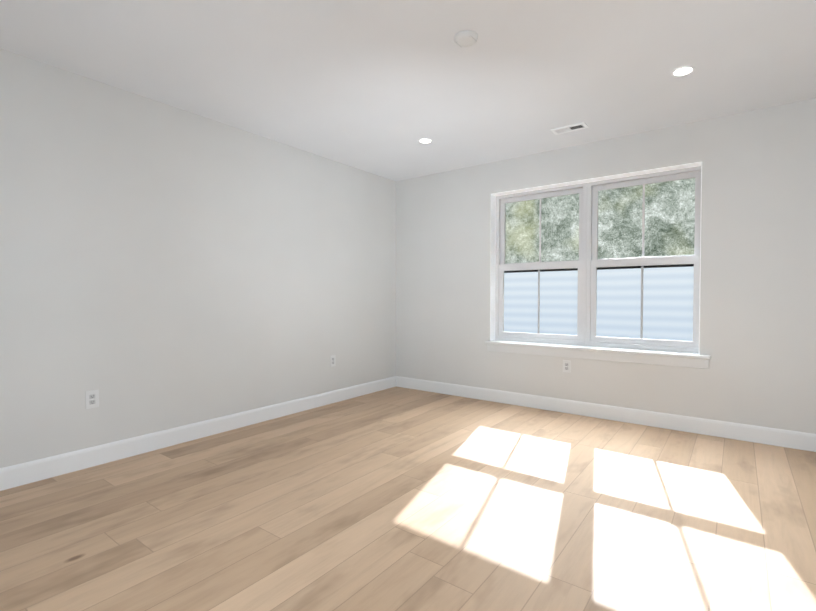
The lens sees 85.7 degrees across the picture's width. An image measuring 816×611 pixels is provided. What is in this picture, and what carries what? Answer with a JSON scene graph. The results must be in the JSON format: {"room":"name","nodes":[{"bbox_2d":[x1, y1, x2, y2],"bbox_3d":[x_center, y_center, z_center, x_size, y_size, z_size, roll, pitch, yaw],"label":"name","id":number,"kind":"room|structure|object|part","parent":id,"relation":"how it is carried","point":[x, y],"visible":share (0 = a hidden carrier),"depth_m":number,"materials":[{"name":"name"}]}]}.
{"room":"empty bedroom","nodes":[
{"label":"empty bedroom","id":0,"kind":"room"},
{"bbox_2d":[0,48,395,467],"bbox_3d":[-1.826,-0.237,3.750,0.200,2.700,5.700,1,1,37],"label":"wall","id":1,"kind":"structure","parent":0,"point":[163,266],"depth_m":3.45,"materials":[{"name":"paint"}]},
{"bbox_2d":[85,390,98,408],"bbox_3d":[-2.210,0.657,3.081,0.009,0.125,0.080,1,1,37],"label":"electrical outlet","id":2,"kind":"object","parent":1,"relation":"attached to","point":[92,399],"visible":1,"depth_m":3.08,"materials":[{"name":"white plastic"}]},
{"bbox_2d":[0,376,395,490],"bbox_3d":[-1.740,1.046,3.712,0.015,0.135,5.300,1,1,37],"label":"baseboard","id":3,"kind":"structure","parent":1,"relation":"attached to","point":[12,476],"depth_m":3.45,"materials":[{"name":"paint"}]},
{"bbox_2d":[330,355,335,366],"bbox_3d":[-0.838,0.619,4.914,0.009,0.125,0.080,1,1,37],"label":"electrical outlet","id":4,"kind":"object","parent":1,"relation":"attached to","point":[332,360],"visible":1,"depth_m":4.91,"materials":[{"name":"white plastic"}]},
{"bbox_2d":[0,386,815,610],"bbox_3d":[0.103,1.202,2.336,5.020,0.120,5.700,1,1,37],"label":"floor","id":5,"kind":"structure","parent":0,"point":[396,498],"depth_m":2.35,"materials":[{"name":"brown wood"}]},
{"bbox_2d":[0,0,815,180],"bbox_3d":[0.103,-1.617,2.277,5.020,0.120,5.700,1,1,37],"label":"ceiling","id":6,"kind":"structure","parent":0,"point":[381,88],"depth_m":2.87,"materials":[{"name":"paint"}]},
{"bbox_2d":[418,138,431,143],"bbox_3d":[0.167,-1.595,4.266,0.140,0.006,0.140,1,1,37],"label":"recessed light","id":7,"kind":"object","parent":6,"relation":"in","point":[425,140],"visible":1,"depth_m":4.25,"materials":[{"name":"paint"}]},
{"bbox_2d":[454,30,477,46],"bbox_3d":[0.337,-1.549,2.566,0.140,0.028,0.140,1,1,37],"label":"smoke detector","id":8,"kind":"object","parent":6,"relation":"attached to","point":[465,38],"visible":1,"depth_m":2.54,"materials":[{"name":"plastic"}]},
{"bbox_2d":[551,122,588,134],"bbox_3d":[1.452,-1.586,3.954,0.295,0.012,0.145,1,1,37],"label":"ceiling vent","id":9,"kind":"object","parent":6,"relation":"in","point":[570,128],"visible":1,"depth_m":3.94,"materials":[{"name":"metal"}]},
{"bbox_2d":[671,66,694,76],"bbox_3d":[1.843,-1.568,2.950,0.140,0.006,0.140,1,1,37],"label":"recessed light","id":10,"kind":"object","parent":6,"relation":"in","point":[682,71],"visible":1,"depth_m":2.95,"materials":[{"name":"paint"}]},
{"bbox_2d":[396,98,815,433],"bbox_3d":[1.751,-0.253,4.507,4.620,2.700,0.200,1,1,37],"label":"wall","id":11,"kind":"structure","parent":0,"point":[758,293],"depth_m":3.81,"materials":[{"name":"paint"}]},
{"bbox_2d":[563,360,570,372],"bbox_3d":[1.620,0.623,4.493,0.080,0.125,0.009,1,1,37],"label":"electrical outlet","id":12,"kind":"object","parent":11,"relation":"attached to","point":[566,366],"visible":1,"depth_m":4.49,"materials":[{"name":"white plastic"}]},
{"bbox_2d":[490,162,701,354],"bbox_3d":[1.767,-0.419,4.443,1.991,1.665,0.119,1,1,37],"label":"liner","id":13,"kind":"object","parent":11,"relation":"in","point":[493,268],"visible":0.71,"depth_m":5.01,"materials":[{"name":"paint"}]},
{"bbox_2d":[492,162,700,195],"bbox_3d":[1.767,-1.248,4.425,1.975,0.008,0.119,1,1,37],"label":"liner","id":14,"kind":"object","parent":11,"relation":"in","point":[682,166],"visible":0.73,"depth_m":4.30,"materials":[{"name":"paint"}]},
{"bbox_2d":[495,166,700,352],"bbox_3d":[1.827,-0.418,4.522,1.991,1.670,0.080,1,1,37],"label":"window","id":15,"kind":"structure","parent":11,"relation":"in","point":[587,251],"depth_m":4.47,"materials":[{"name":"white plastic"}]},
{"bbox_3d":[1.833,-0.037,4.508,1.028,0.702,0.010,1,1,37],"label":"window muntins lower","id":16,"kind":"part","parent":15,"relation":"part of","materials":[{"name":"white plastic"}]},
{"bbox_3d":[1.853,-0.812,4.519,1.028,0.706,0.010,1,1,37],"label":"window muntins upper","id":17,"kind":"part","parent":15,"relation":"part of","materials":[{"name":"white plastic"}]},
{"bbox_2d":[504,266,693,340],"bbox_3d":[1.858,-0.049,4.543,1.915,0.810,0.002,1,1,37],"label":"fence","id":18,"kind":"object","parent":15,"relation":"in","point":[560,322],"depth_m":4.40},
{"bbox_2d":[504,264,693,272],"bbox_3d":[1.844,-0.377,4.517,1.843,0.026,0.006,1,1,37],"label":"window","id":19,"kind":"structure","parent":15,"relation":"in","point":[633,267],"depth_m":4.37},
{"bbox_3d":[1.843,-0.423,4.513,1.935,1.580,0.065,1,1,37],"label":"window sashes","id":20,"kind":"part","parent":15,"relation":"part of","materials":[{"name":"white plastic"}]},
{"bbox_2d":[485,340,710,359],"bbox_3d":[1.768,0.430,4.427,2.110,0.032,0.179,1,1,37],"label":"window sill","id":21,"kind":"structure","parent":11,"relation":"in","point":[617,350],"depth_m":4.27,"materials":[{"name":"paint"}]},
{"bbox_2d":[487,344,708,368],"bbox_3d":[1.741,0.489,4.393,2.086,0.085,0.020,1,1,37],"label":"apron","id":22,"kind":"object","parent":11,"relation":"attached to","point":[659,360],"visible":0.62,"depth_m":4.25,"materials":[{"name":"paint"}]},
{"bbox_2d":[396,376,815,451],"bbox_3d":[1.687,1.031,4.449,4.560,0.135,0.015,1,1,37],"label":"baseboard","id":23,"kind":"structure","parent":11,"relation":"attached to","point":[744,432],"depth_m":4.12,"materials":[{"name":"paint"}]},
{"label":"outside","id":24,"kind":"structure","parent":0,"visible":0},
{"bbox_2d":[505,178,694,262],"bbox_3d":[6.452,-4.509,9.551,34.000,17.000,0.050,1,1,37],"label":"trees","id":25,"kind":"object","parent":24,"point":[624,229],"depth_m":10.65,"materials":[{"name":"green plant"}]}
]}

